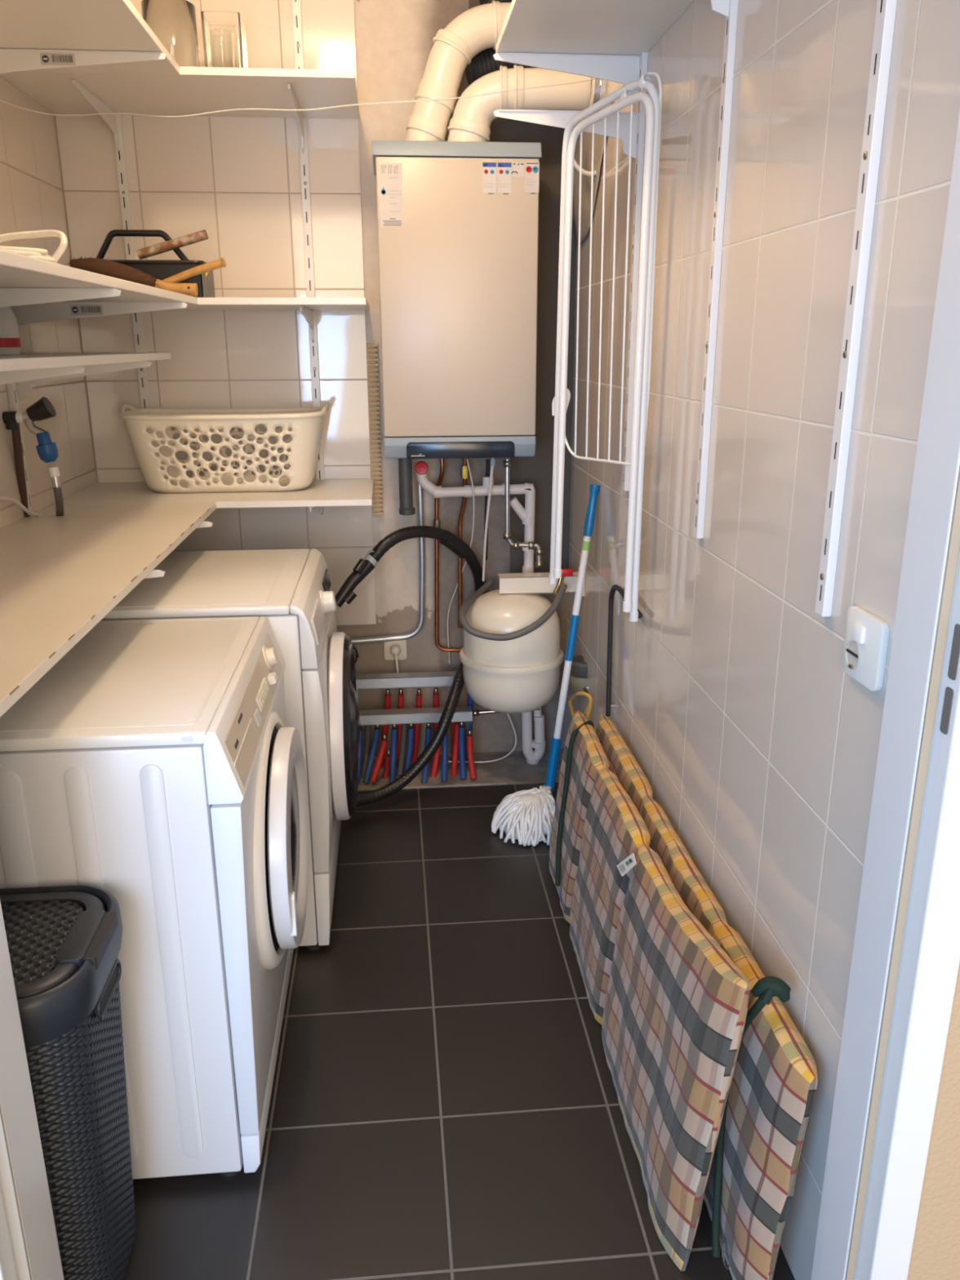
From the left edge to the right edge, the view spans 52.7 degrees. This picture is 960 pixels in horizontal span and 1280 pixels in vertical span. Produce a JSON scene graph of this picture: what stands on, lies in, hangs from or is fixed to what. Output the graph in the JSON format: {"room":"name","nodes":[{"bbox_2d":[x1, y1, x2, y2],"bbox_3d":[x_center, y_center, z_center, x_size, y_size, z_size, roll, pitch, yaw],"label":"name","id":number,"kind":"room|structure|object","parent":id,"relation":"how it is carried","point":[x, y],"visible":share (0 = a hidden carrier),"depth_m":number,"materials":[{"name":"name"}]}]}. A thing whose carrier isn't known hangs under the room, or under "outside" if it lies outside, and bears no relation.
{"room":"laundry room","nodes":[
{"label":"laundry room","id":0,"kind":"room"},
{"bbox_2d":[0,76,97,528],"bbox_3d":[-1.172,-0.470,1.990,0.100,2.550,2.308,-2,17,-5],"label":"wall","id":1,"kind":"structure","parent":0,"point":[32,194],"depth_m":2.62,"materials":[{"name":"white tile"}]},
{"bbox_2d":[2,411,29,517],"bbox_3d":[-1.157,-0.420,2.418,0.066,0.298,0.079,-2,17,-5],"label":"pipe","id":2,"kind":"object","parent":1,"relation":"attached to","point":[8,417],"visible":0.86,"depth_m":2.39,"materials":[{"name":"metal"}]},
{"bbox_2d":[15,396,63,515],"bbox_3d":[-1.082,-0.435,2.414,0.090,0.334,0.105,-2,17,-5],"label":"water tap","id":3,"kind":"object","parent":2,"relation":"attached to","point":[42,409],"visible":0.9,"depth_m":2.36,"materials":[{"name":"blue"}]},
{"bbox_2d":[6,382,33,515],"bbox_3d":[-1.154,-0.996,2.273,0.015,1.410,0.025,-2,17,-5],"label":"shelf rail","id":4,"kind":"object","parent":1,"relation":"attached to","point":[11,388],"visible":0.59,"depth_m":2.42,"materials":[{"name":"white metal"}]},
{"bbox_2d":[0,48,166,74],"bbox_3d":[-0.929,-1.276,2.188,0.440,0.095,0.012,-2,17,-5],"label":"shelf bracket","id":5,"kind":"object","parent":4,"relation":"attached to","point":[11,60],"visible":1,"depth_m":2.18,"materials":[{"name":"white metal"}]},
{"bbox_2d":[16,360,151,400],"bbox_3d":[-0.986,-0.647,2.422,0.330,0.095,0.012,-2,17,-5],"label":"shelf bracket","id":6,"kind":"object","parent":4,"relation":"attached to","point":[24,388],"visible":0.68,"depth_m":2.42,"materials":[{"name":"white metal"}]},
{"bbox_2d":[9,302,187,326],"bbox_3d":[-0.928,-0.767,2.344,0.440,0.095,0.012,-2,17,-5],"label":"shelf bracket","id":7,"kind":"object","parent":4,"relation":"attached to","point":[27,314],"visible":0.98,"depth_m":2.33,"materials":[{"name":"white metal"}]},
{"bbox_2d":[0,365,84,384],"bbox_3d":[-0.935,-0.484,1.889,0.330,0.095,0.012,-2,17,-5],"label":"shelf bracket","id":8,"kind":"object","parent":1,"relation":"attached to","point":[10,376],"visible":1,"depth_m":1.88,"materials":[{"name":"white metal"}]},
{"bbox_2d":[0,352,171,371],"bbox_3d":[-0.938,-0.541,1.877,0.350,0.018,1.510,-2,17,-5],"label":"shelf board","id":9,"kind":"object","parent":8,"relation":"on","point":[25,361],"visible":1,"depth_m":1.87,"materials":[{"name":"white laminate"}]},
{"bbox_2d":[0,306,21,354],"bbox_3d":[-1.067,-0.696,2.158,0.073,0.115,0.073,-2,17,-5],"label":"spray bottle","id":10,"kind":"object","parent":9,"relation":"on","point":[10,340],"visible":0.82,"depth_m":2.14,"materials":[{"name":"white plastic"}]},
{"bbox_2d":[0,288,121,307],"bbox_3d":[-0.872,-0.588,1.758,0.440,0.095,0.012,-2,17,-5],"label":"shelf bracket","id":11,"kind":"object","parent":1,"relation":"attached to","point":[9,297],"visible":1,"depth_m":1.75,"materials":[{"name":"white metal"}]},
{"bbox_2d":[0,0,179,74],"bbox_3d":[-0.881,-1.145,1.563,0.445,0.018,1.655,-2,17,-5],"label":"shelf board","id":12,"kind":"object","parent":1,"relation":"attached to","point":[114,25],"visible":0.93,"depth_m":2.04,"materials":[{"name":"white laminate"}]},
{"bbox_2d":[0,249,197,304],"bbox_3d":[-0.881,-0.636,1.719,0.442,0.018,1.655,-2,17,-5],"label":"shelf board","id":13,"kind":"object","parent":1,"relation":"attached to","point":[16,271],"visible":0.56,"depth_m":1.62,"materials":[{"name":"white laminate"}]},
{"bbox_2d":[0,229,67,263],"bbox_3d":[-0.765,-0.638,1.575,0.159,0.060,0.188,8,19,24],"label":"clothes hanger","id":14,"kind":"object","parent":13,"relation":"on","point":[37,253],"visible":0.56,"depth_m":1.58,"materials":[{"name":"white plastic"}]},
{"bbox_2d":[0,502,216,717],"bbox_3d":[-0.878,-0.125,1.882,0.446,0.018,1.668,-2,17,-5],"label":"shelf","id":15,"kind":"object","parent":1,"relation":"attached to","point":[60,576],"depth_m":1.90,"materials":[{"name":"laminate"}]},
{"bbox_2d":[0,496,42,516],"bbox_3d":[-1.129,-0.318,2.390,0.015,0.105,0.198,1,17,3],"label":"cable","id":16,"kind":"object","parent":15,"relation":"attached to","point":[2,498],"visible":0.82,"depth_m":2.37,"materials":[{"name":"beige plastic"}]},
{"bbox_2d":[66,256,198,297],"bbox_3d":[-0.907,-0.949,2.530,0.327,0.100,0.048,-1,17,-3],"label":"brush","id":17,"kind":"object","parent":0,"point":[97,265],"visible":0.87,"depth_m":2.51,"materials":[{"name":"brown wood"}]},
{"bbox_2d":[162,257,226,283],"bbox_3d":[-0.751,-0.965,2.546,0.171,0.074,0.026,1,17,4],"label":"tool","id":18,"kind":"object","parent":17,"relation":"on","point":[220,263],"visible":0.95,"depth_m":2.54,"materials":[{"name":"brown wood"}]},
{"bbox_2d":[53,0,576,757],"bbox_3d":[-0.464,-0.812,3.118,1.725,2.560,0.110,-2,17,-5],"label":"wall","id":19,"kind":"structure","parent":0,"point":[237,180],"depth_m":2.98,"materials":[{"name":"white tile"}]},
{"bbox_2d":[113,114,150,408],"bbox_3d":[-1.044,-1.188,2.882,0.025,1.400,0.015,-2,17,-5],"label":"shelf rail","id":20,"kind":"object","parent":19,"relation":"attached to","point":[120,155],"visible":0.43,"depth_m":2.87,"materials":[{"name":"white metal"}]},
{"bbox_2d":[71,79,119,151],"bbox_3d":[-1.026,-1.403,2.603,0.012,0.095,0.400,-2,17,-5],"label":"shelf bracket","id":21,"kind":"object","parent":20,"relation":"attached to","point":[98,105],"visible":1,"depth_m":2.63,"materials":[{"name":"white metal"}]},
{"bbox_2d":[0,66,359,119],"bbox_3d":[-0.766,-1.460,2.591,0.870,0.018,0.462,-2,17,-5],"label":"shelf board","id":22,"kind":"object","parent":19,"relation":"attached to","point":[195,90],"visible":0.96,"depth_m":2.53,"materials":[{"name":"white laminate"}]},
{"bbox_2d":[141,0,199,66],"bbox_3d":[-0.810,-1.559,2.549,0.136,0.193,0.136,-2,17,-5],"label":"glass vase","id":23,"kind":"object","parent":22,"relation":"on","point":[173,22],"visible":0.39,"depth_m":2.49,"materials":[{"name":"white"}]},
{"bbox_2d":[200,11,248,67],"bbox_3d":[-0.674,-1.553,2.574,0.098,0.167,0.120,-2,17,-5],"label":"glass vase","id":24,"kind":"object","parent":22,"relation":"on","point":[224,33],"visible":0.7,"depth_m":2.51,"materials":[{"name":"white"}]},
{"bbox_2d":[52,478,373,508],"bbox_3d":[-0.761,-0.440,2.910,0.875,0.018,0.448,-2,17,-5],"label":"shelf","id":25,"kind":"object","parent":19,"relation":"attached to","point":[346,491],"depth_m":2.79,"materials":[{"name":"white laminate"}]},
{"bbox_2d":[119,401,329,493],"bbox_3d":[-0.753,-0.585,2.920,0.606,0.252,0.305,-2,17,-5],"label":"laundry basket","id":26,"kind":"object","parent":25,"relation":"on","point":[150,433],"visible":1,"depth_m":2.82,"materials":[{"name":"beige plastic"}]},
{"bbox_2d":[166,297,368,310],"bbox_3d":[-0.760,-0.951,2.746,0.878,0.018,0.461,-2,17,-5],"label":"shelf board","id":27,"kind":"object","parent":19,"relation":"attached to","point":[203,303],"visible":0.56,"depth_m":2.56,"materials":[{"name":"white laminate"}]},
{"bbox_2d":[96,229,215,297],"bbox_3d":[-0.906,-1.023,2.646,0.331,0.178,0.206,-2,17,-5],"label":"caddy","id":28,"kind":"object","parent":27,"relation":"on","point":[161,269],"visible":0.35,"depth_m":2.58,"materials":[{"name":"black plastic"}]},
{"bbox_2d":[108,259,215,297],"bbox_3d":[-0.906,-0.984,2.658,0.331,0.094,0.206,-2,17,-5],"label":"tray","id":29,"kind":"object","parent":28,"relation":"on","point":[162,269],"depth_m":2.57,"materials":[{"name":"black plastic"}]},
{"bbox_2d":[136,229,208,259],"bbox_3d":[-0.829,-1.066,2.614,0.192,0.077,0.025,-2,17,-5],"label":"wooden stick","id":30,"kind":"object","parent":28,"relation":"in","point":[202,235],"visible":0.97,"depth_m":2.60,"materials":[{"name":"paint"}]},
{"bbox_2d":[291,0,324,479],"bbox_3d":[-0.518,-1.156,2.942,0.025,1.500,0.015,-2,17,-5],"label":"shelf rail","id":31,"kind":"object","parent":19,"relation":"attached to","point":[296,4],"visible":0.78,"depth_m":2.91,"materials":[{"name":"white metal"}]},
{"bbox_2d":[286,83,304,153],"bbox_3d":[-0.500,-1.419,2.648,0.012,0.095,0.400,-2,17,-5],"label":"shelf bracket","id":32,"kind":"object","parent":31,"relation":"attached to","point":[299,114],"visible":1,"depth_m":2.67,"materials":[{"name":"white metal"}]},
{"bbox_2d":[298,306,314,342],"bbox_3d":[-0.499,-0.909,2.805,0.012,0.095,0.400,-2,17,-5],"label":"shelf bracket","id":33,"kind":"object","parent":31,"relation":"attached to","point":[307,313],"visible":1,"depth_m":2.84,"materials":[{"name":"white metal"}]},
{"bbox_2d":[366,343,383,516],"bbox_3d":[-0.336,-0.668,3.115,0.040,0.545,0.027,-2,17,-5],"label":"trim","id":34,"kind":"structure","parent":19,"relation":"attached to","point":[371,364],"depth_m":3.10,"materials":[{"name":"beige plastic"}]},
{"bbox_2d":[351,476,425,644],"bbox_3d":[-0.311,-0.265,3.213,0.259,0.578,0.020,-2,17,-5],"label":"conduit","id":35,"kind":"object","parent":19,"relation":"attached to","point":[419,627],"visible":0.97,"depth_m":3.25,"materials":[{"name":"metal"}]},
{"bbox_2d":[383,640,406,660],"bbox_3d":[-0.291,0.033,3.336,0.078,0.075,0.018,-2,17,-5],"label":"wall socket","id":36,"kind":"object","parent":19,"relation":"attached to","point":[402,644],"visible":0.64,"depth_m":3.33,"materials":[{"name":"beige plastic"}]},
{"bbox_2d":[372,140,542,458],"bbox_3d":[-0.074,-0.983,2.879,0.458,0.848,0.337,-2,17,-5],"label":"boiler","id":37,"kind":"object","parent":19,"relation":"attached to","point":[457,221],"visible":1,"depth_m":2.72,"materials":[{"name":"beige"}]},
{"bbox_2d":[398,457,415,515],"bbox_3d":[-0.230,-0.483,3.028,0.052,0.182,0.052,-2,17,-5],"label":"pipe","id":38,"kind":"object","parent":37,"relation":"attached to","point":[405,466],"visible":0.91,"depth_m":3.01,"materials":[{"name":"grey plastic"}]},
{"bbox_2d":[433,458,462,652],"bbox_3d":[-0.104,-0.272,3.201,0.100,0.671,0.060,-2,17,-5],"label":"copper pipe","id":39,"kind":"object","parent":37,"relation":"attached to","point":[437,522],"visible":0.8,"depth_m":3.23,"materials":[{"name":"brown metal"}]},
{"bbox_2d":[404,0,511,141],"bbox_3d":[-0.039,-1.565,2.715,0.360,0.393,0.119,-2,17,-5],"label":"flue pipe","id":40,"kind":"object","parent":37,"relation":"attached to","point":[478,28],"visible":0.89,"depth_m":2.66,"materials":[{"name":"beige"}]},
{"bbox_2d":[447,458,474,663],"bbox_3d":[-0.050,-0.244,3.193,0.061,0.716,0.156,-9,19,-27],"label":"cable","id":41,"kind":"object","parent":37,"relation":"hanging from","point":[466,459],"visible":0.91,"depth_m":3.19,"materials":[{"name":"beige plastic"}]},
{"bbox_2d":[457,457,469,628],"bbox_3d":[-0.054,-0.312,3.182,0.029,0.583,0.077,-6,18,-17],"label":"copper pipe","id":42,"kind":"object","parent":37,"relation":"attached to","point":[464,473],"visible":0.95,"depth_m":3.18,"materials":[{"name":"brown metal"}]},
{"bbox_2d":[414,461,535,573],"bbox_3d":[-0.013,-0.361,3.126,0.384,0.434,0.044,-2,17,-5],"label":"pipe","id":43,"kind":"object","parent":37,"relation":"attached to","point":[526,515],"visible":0.91,"depth_m":3.09,"materials":[{"name":"beige plastic"}]},
{"bbox_2d":[484,459,489,559],"bbox_3d":[0.023,-0.429,3.215,0.014,0.337,0.032,-8,19,-25],"label":"hose","id":44,"kind":"object","parent":37,"relation":"hanging from","point":[487,462],"visible":0.52,"depth_m":3.21,"materials":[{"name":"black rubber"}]},
{"bbox_2d":[481,457,495,581],"bbox_3d":[0.022,-0.379,3.100,0.023,0.413,0.096,-8,19,-24],"label":"cable","id":45,"kind":"object","parent":37,"relation":"hanging from","point":[492,461],"visible":0.98,"depth_m":3.07,"materials":[{"name":"beige plastic"}]},
{"bbox_2d":[447,64,591,142],"bbox_3d":[0.105,-1.476,2.700,0.399,0.222,0.130,1,17,3],"label":"flue pipe","id":46,"kind":"object","parent":37,"relation":"attached to","point":[472,118],"visible":0.84,"depth_m":2.65,"materials":[{"name":"beige"}]},
{"bbox_2d":[588,77,601,106],"bbox_3d":[0.323,-1.516,2.670,0.051,0.140,0.140,-2,17,-5],"label":"clamp","id":47,"kind":"object","parent":46,"relation":"attached to","point":[596,84],"visible":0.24,"depth_m":2.62,"materials":[{"name":"metal"}]},
{"bbox_2d":[502,458,542,568],"bbox_3d":[0.138,-0.400,3.086,0.131,0.349,0.025,-2,17,-5],"label":"pipe","id":48,"kind":"object","parent":37,"relation":"attached to","point":[506,463],"visible":1,"depth_m":3.09,"materials":[{"name":"silver metal"}]},
{"bbox_2d":[465,48,536,85],"bbox_3d":[0.162,-1.627,2.813,0.423,0.222,0.133,-1,17,-2],"label":"flexible duct","id":49,"kind":"object","parent":19,"relation":"attached to","point":[483,63],"visible":0.06,"depth_m":2.75,"materials":[{"name":"plastic"}]},
{"bbox_2d":[124,782,795,1279],"bbox_3d":[-0.187,1.300,0.641,1.725,0.050,5.348,-2,17,-5],"label":"floor","id":50,"kind":"structure","parent":0,"point":[444,1104],"depth_m":1.86,"materials":[{"name":"tile"}]},
{"bbox_2d":[0,884,136,1279],"bbox_3d":[-0.751,0.709,1.421,0.465,0.618,0.294,-2,17,-5],"label":"laundry hamper","id":51,"kind":"object","parent":50,"relation":"on","point":[64,942],"visible":0.81,"depth_m":1.35,"materials":[{"name":"black plastic"}]},
{"bbox_2d":[0,616,308,1179],"bbox_3d":[-0.683,0.457,1.855,0.685,0.853,0.648,-2,17,-5],"label":"washing machine","id":52,"kind":"object","parent":50,"relation":"on","point":[157,766],"visible":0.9,"depth_m":1.57,"materials":[{"name":"white metal"}]},
{"bbox_2d":[101,548,360,950],"bbox_3d":[-0.660,0.258,2.478,0.710,0.869,0.612,-2,17,-5],"label":"washing machine","id":53,"kind":"object","parent":50,"relation":"on","point":[291,588],"visible":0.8,"depth_m":2.26,"materials":[{"name":"white metal"}]},
{"bbox_2d":[334,525,485,806],"bbox_3d":[-0.175,0.057,3.084,0.642,0.845,0.179,-15,23,-40],"label":"hose","id":54,"kind":"object","parent":50,"relation":"on","point":[455,544],"visible":0.77,"depth_m":3.05,"materials":[{"name":"black plastic"}]},
{"bbox_2d":[491,484,599,846],"bbox_3d":[0.169,0.067,2.832,0.219,1.016,0.352,9,19,28],"label":"mop","id":55,"kind":"object","parent":50,"relation":"on","point":[526,816],"visible":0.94,"depth_m":2.86,"materials":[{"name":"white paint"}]},
{"bbox_2d":[544,736,561,796],"bbox_3d":[0.215,0.398,2.953,0.069,0.213,0.043,-16,23,-42],"label":"socket","id":56,"kind":"object","parent":55,"relation":"attached to","point":[556,741],"depth_m":2.93,"materials":[{"name":"blue plastic"}]},
{"bbox_2d":[549,691,750,1271],"bbox_3d":[0.285,0.552,2.080,0.132,0.531,1.312,-1,17,-4],"label":"cushion","id":57,"kind":"object","parent":50,"relation":"on","point":[669,1003],"visible":1,"depth_m":1.74,"materials":[{"name":"multicoloured fabric"}]},
{"bbox_2d":[595,711,817,1279],"bbox_3d":[0.376,0.577,2.049,0.121,0.501,1.399,-1,17,-3],"label":"cushion","id":58,"kind":"object","parent":50,"relation":"on","point":[750,1185],"visible":0.42,"depth_m":1.47,"materials":[{"name":"multicoloured fabric"}]},
{"bbox_2d":[357,749,564,791],"bbox_3d":[-0.451,0.452,3.402,1.725,0.056,0.452,-2,17,-5],"label":"floor","id":59,"kind":"structure","parent":0,"point":[513,769],"depth_m":3.31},
{"bbox_2d":[358,725,363,782],"bbox_3d":[-0.407,0.379,3.234,0.024,0.191,0.081,3,17,9],"label":"tube","id":60,"kind":"object","parent":59,"relation":"on","point":[360,748],"visible":0.51,"depth_m":3.24,"materials":[{"name":"plastic"}]},
{"bbox_2d":[360,725,370,777],"bbox_3d":[-0.388,0.368,3.292,0.026,0.202,0.074,4,17,12],"label":"tube","id":61,"kind":"object","parent":59,"relation":"on","point":[367,728],"visible":0.59,"depth_m":3.30,"materials":[{"name":"grey"}]},
{"bbox_2d":[362,724,380,783],"bbox_3d":[-0.366,0.379,3.240,0.029,0.197,0.094,10,20,30],"label":"tube","id":62,"kind":"object","parent":59,"relation":"on","point":[377,730],"visible":1,"depth_m":3.24,"materials":[{"name":"blue plastic"}]},
{"bbox_2d":[356,688,479,725],"bbox_3d":[-0.221,0.215,3.234,0.437,0.117,0.055,-2,17,-5],"label":"bar","id":63,"kind":"object","parent":62,"relation":"on","point":[462,713],"depth_m":3.22,"materials":[{"name":"metal"}]},
{"bbox_2d":[355,671,456,689],"bbox_3d":[-0.256,0.135,3.241,0.375,0.036,0.050,-2,17,-5],"label":"bar","id":64,"kind":"object","parent":63,"relation":"on","point":[445,678],"visible":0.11,"depth_m":3.22,"materials":[{"name":"metal"}]},
{"bbox_2d":[369,733,387,782],"bbox_3d":[-0.339,0.395,3.231,0.025,0.152,0.084,12,21,34],"label":"tube","id":65,"kind":"object","parent":59,"relation":"on","point":[375,771],"visible":1,"depth_m":3.23,"materials":[{"name":"red plastic"}]},
{"bbox_2d":[380,688,391,768],"bbox_3d":[-0.329,0.307,3.326,0.065,0.308,0.028,7,18,21],"label":"tube","id":66,"kind":"object","parent":59,"relation":"on","point":[388,695],"visible":0.52,"depth_m":3.29,"materials":[{"name":"red plastic"}]},
{"bbox_2d":[388,724,397,783],"bbox_3d":[-0.292,0.381,3.245,0.023,0.201,0.080,2,17,7],"label":"tube","id":67,"kind":"object","parent":59,"relation":"on","point":[393,730],"visible":0.96,"depth_m":3.25,"materials":[{"name":"blue plastic"}]},
{"bbox_2d":[395,688,404,767],"bbox_3d":[-0.281,0.307,3.333,0.058,0.311,0.034,8,19,26],"label":"tube","id":68,"kind":"object","parent":59,"relation":"on","point":[400,695],"visible":0.58,"depth_m":3.32,"materials":[{"name":"red plastic"}]},
{"bbox_2d":[396,724,408,775],"bbox_3d":[-0.269,0.366,3.303,0.031,0.199,0.074,5,18,18],"label":"tube","id":69,"kind":"object","parent":59,"relation":"on","point":[404,726],"visible":0.84,"depth_m":3.31,"materials":[{"name":"grey"}]},
{"bbox_2d":[403,724,413,772],"bbox_3d":[-0.242,0.378,3.249,0.023,0.198,0.085,5,18,17],"label":"tube","id":70,"kind":"object","parent":59,"relation":"on","point":[411,729],"visible":0.8,"depth_m":3.26,"materials":[{"name":"blue plastic"}]},
{"bbox_2d":[410,688,422,765],"bbox_3d":[-0.221,0.308,3.337,0.059,0.310,0.029,8,19,25],"label":"tube","id":71,"kind":"object","parent":59,"relation":"on","point":[419,695],"visible":0.63,"depth_m":3.33,"materials":[{"name":"red plastic"}]},
{"bbox_2d":[421,723,431,782],"bbox_3d":[-0.182,0.380,3.256,0.024,0.201,0.083,4,18,13],"label":"tube","id":72,"kind":"object","parent":59,"relation":"on","point":[428,729],"visible":0.73,"depth_m":3.25,"materials":[{"name":"blue plastic"}]},
{"bbox_2d":[430,744,441,777],"bbox_3d":[-0.150,0.373,3.296,0.033,0.208,0.080,9,19,28],"label":"tube","id":73,"kind":"object","parent":59,"relation":"on","point":[437,756],"visible":0.56,"depth_m":3.31,"materials":[{"name":"red plastic"}]},
{"bbox_2d":[440,730,448,781],"bbox_3d":[-0.120,0.376,3.260,0.021,0.200,0.080,1,17,2],"label":"tube","id":74,"kind":"object","parent":59,"relation":"on","point":[445,742],"visible":0.66,"depth_m":3.27,"materials":[{"name":"blue plastic"}]},
{"bbox_2d":[450,722,459,777],"bbox_3d":[-0.086,0.369,3.300,0.028,0.205,0.072,5,18,15],"label":"tube","id":75,"kind":"object","parent":59,"relation":"on","point":[455,740],"visible":0.83,"depth_m":3.31,"materials":[{"name":"red plastic"}]},
{"bbox_2d":[458,721,466,779],"bbox_3d":[-0.060,0.373,3.265,0.022,0.192,0.079,-2,17,-5],"label":"tube","id":76,"kind":"object","parent":59,"relation":"on","point":[461,728],"visible":1,"depth_m":3.27,"materials":[{"name":"blue plastic"}]},
{"bbox_2d":[466,728,476,779],"bbox_3d":[-0.029,0.387,3.259,0.021,0.162,0.074,-4,17,-13],"label":"tube","id":77,"kind":"object","parent":59,"relation":"on","point":[469,737],"visible":1,"depth_m":3.26,"materials":[{"name":"red plastic"}]},
{"bbox_2d":[521,706,546,764],"bbox_3d":[0.182,0.322,3.377,0.097,0.232,0.052,-2,17,-5],"label":"trap","id":78,"kind":"object","parent":59,"relation":"on","point":[539,744],"visible":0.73,"depth_m":3.37,"materials":[{"name":"beige plastic"}]},
{"bbox_2d":[563,0,959,1279],"bbox_3d":[0.447,-0.518,2.131,0.100,2.550,2.308,-2,17,-5],"label":"wall","id":79,"kind":"structure","parent":0,"point":[734,699],"depth_m":1.52,"materials":[{"name":"white tile"}]},
{"bbox_2d":[0,77,595,117],"bbox_3d":[-0.402,-1.354,2.365,1.542,0.116,0.217,-2,17,-5],"label":"cord","id":80,"kind":"object","parent":79,"relation":"attached to","point":[593,77],"visible":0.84,"depth_m":2.46,"materials":[{"name":"beige"}]},
{"bbox_2d":[497,568,585,596],"bbox_3d":[0.191,-0.180,3.061,0.266,0.071,0.090,-2,17,-5],"label":"support beam","id":81,"kind":"structure","parent":79,"relation":"attached to","point":[509,583],"depth_m":3.04,"materials":[{"name":"white metal"}]},
{"bbox_2d":[459,588,564,713],"bbox_3d":[0.102,0.028,3.127,0.338,0.402,0.338,-2,17,-5],"label":"vessel","id":82,"kind":"object","parent":81,"relation":"attached to","point":[522,674],"visible":0.89,"depth_m":3.01,"materials":[{"name":"beige metal"}]},
{"bbox_2d":[458,579,567,640],"bbox_3d":[0.055,-0.103,3.004,0.344,0.147,0.303,15,23,40],"label":"hose","id":83,"kind":"object","parent":82,"relation":"attached to","point":[495,637],"visible":1,"depth_m":2.92,"materials":[{"name":"grey rubber"}]},
{"bbox_2d":[552,568,573,595],"bbox_3d":[0.253,-0.181,3.014,0.076,0.077,0.036,-12,21,-34],"label":"valve","id":84,"kind":"object","parent":83,"relation":"attached to","point":[566,571],"visible":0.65,"depth_m":3.00,"materials":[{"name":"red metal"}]},
{"bbox_2d":[568,655,587,695],"bbox_3d":[0.334,0.135,3.082,0.104,0.146,0.124,-2,17,-5],"label":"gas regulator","id":85,"kind":"object","parent":79,"relation":"attached to","point":[578,679],"visible":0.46,"depth_m":3.04,"materials":[{"name":"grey metal"}]},
{"bbox_2d":[568,675,587,695],"bbox_3d":[0.333,0.138,3.093,0.098,0.070,0.098,-2,17,-5],"label":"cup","id":86,"kind":"object","parent":85,"relation":"on","point":[578,683],"depth_m":3.05,"materials":[{"name":"white plastic"}]},
{"bbox_2d":[572,102,612,246],"bbox_3d":[0.316,-1.290,2.708,0.024,0.320,0.421,-3,17,-8],"label":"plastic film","id":87,"kind":"object","parent":79,"relation":"attached to","point":[587,138],"visible":0.66,"depth_m":2.77,"materials":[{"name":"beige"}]},
{"bbox_2d":[495,0,694,56],"bbox_3d":[0.262,-1.122,1.533,0.335,0.018,1.335,-2,17,-5],"label":"shelf board","id":88,"kind":"object","parent":79,"relation":"attached to","point":[579,27],"visible":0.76,"depth_m":1.97,"materials":[{"name":"white wood"}]},
{"bbox_2d":[605,584,642,716],"bbox_3d":[0.366,0.063,2.501,0.016,0.385,0.304,-2,17,-5],"label":"gas pipe","id":89,"kind":"object","parent":79,"relation":"attached to","point":[615,587],"visible":0.97,"depth_m":2.62,"materials":[{"name":"black metal"}]},
{"bbox_2d":[622,52,648,490],"bbox_3d":[0.364,-1.022,2.242,0.015,1.350,0.025,-2,17,-5],"label":"shelf rail","id":90,"kind":"object","parent":79,"relation":"attached to","point":[644,55],"visible":0.84,"depth_m":2.28,"materials":[{"name":"white metal"}]},
{"bbox_2d":[493,109,637,158],"bbox_3d":[0.194,-1.148,2.201,0.330,0.095,0.012,-2,17,-5],"label":"shelf bracket","id":91,"kind":"object","parent":90,"relation":"attached to","point":[557,118],"visible":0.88,"depth_m":2.20,"materials":[{"name":"white metal"}]},
{"bbox_2d":[493,52,639,103],"bbox_3d":[0.194,-1.256,2.170,0.330,0.095,0.012,-2,17,-5],"label":"shelf bracket","id":92,"kind":"object","parent":90,"relation":"attached to","point":[624,69],"visible":0.88,"depth_m":2.16,"materials":[{"name":"white metal"}]},
{"bbox_2d":[548,71,662,622],"bbox_3d":[0.262,-0.632,2.222,0.044,1.139,0.376,-10,19,-28],"label":"drying rack","id":93,"kind":"object","parent":90,"relation":"hanging from","point":[652,104],"visible":1,"depth_m":2.14,"materials":[{"name":"metal"}]},
{"bbox_2d":[693,0,738,538],"bbox_3d":[0.419,-0.846,1.675,0.015,1.355,0.025,-2,17,-5],"label":"shelf rail","id":94,"kind":"object","parent":79,"relation":"attached to","point":[731,22],"visible":1,"depth_m":1.72,"materials":[{"name":"white metal"}]},
{"bbox_2d":[710,0,728,17],"bbox_3d":[0.249,-1.078,1.587,0.330,0.095,0.012,-2,17,-5],"label":"bracket","id":95,"kind":"object","parent":94,"relation":"attached to","point":[720,6],"visible":1,"depth_m":1.61,"materials":[{"name":"white metal"}]},
{"bbox_2d":[814,0,897,617],"bbox_3d":[0.470,-0.682,1.138,0.015,1.354,0.025,-2,17,-5],"label":"shelf rail","id":96,"kind":"object","parent":79,"relation":"attached to","point":[886,10],"visible":1,"depth_m":1.21,"materials":[{"name":"white metal"}]},
{"bbox_2d":[841,605,889,691],"bbox_3d":[0.483,0.010,1.223,0.016,0.090,0.094,-2,17,-5],"label":"wall switch","id":97,"kind":"object","parent":79,"relation":"attached to","point":[866,638],"visible":1,"depth_m":1.21,"materials":[{"name":"white plastic"}]},
{"bbox_2d":[906,962,959,1279],"bbox_3d":[-0.024,-0.159,0.965,3.190,2.550,0.115,-2,17,-5],"label":"wall","id":98,"kind":"structure","parent":0,"point":[935,1251],"depth_m":1.22,"materials":[{"name":"beige paint"}]},
{"bbox_2d":[0,111,959,1279],"bbox_3d":[-0.032,0.047,1.026,1.161,2.120,0.127,-2,17,-5],"label":"door frame","id":99,"kind":"structure","parent":98,"relation":"in","point":[905,959],"depth_m":1.14,"materials":[{"name":"white paint"}]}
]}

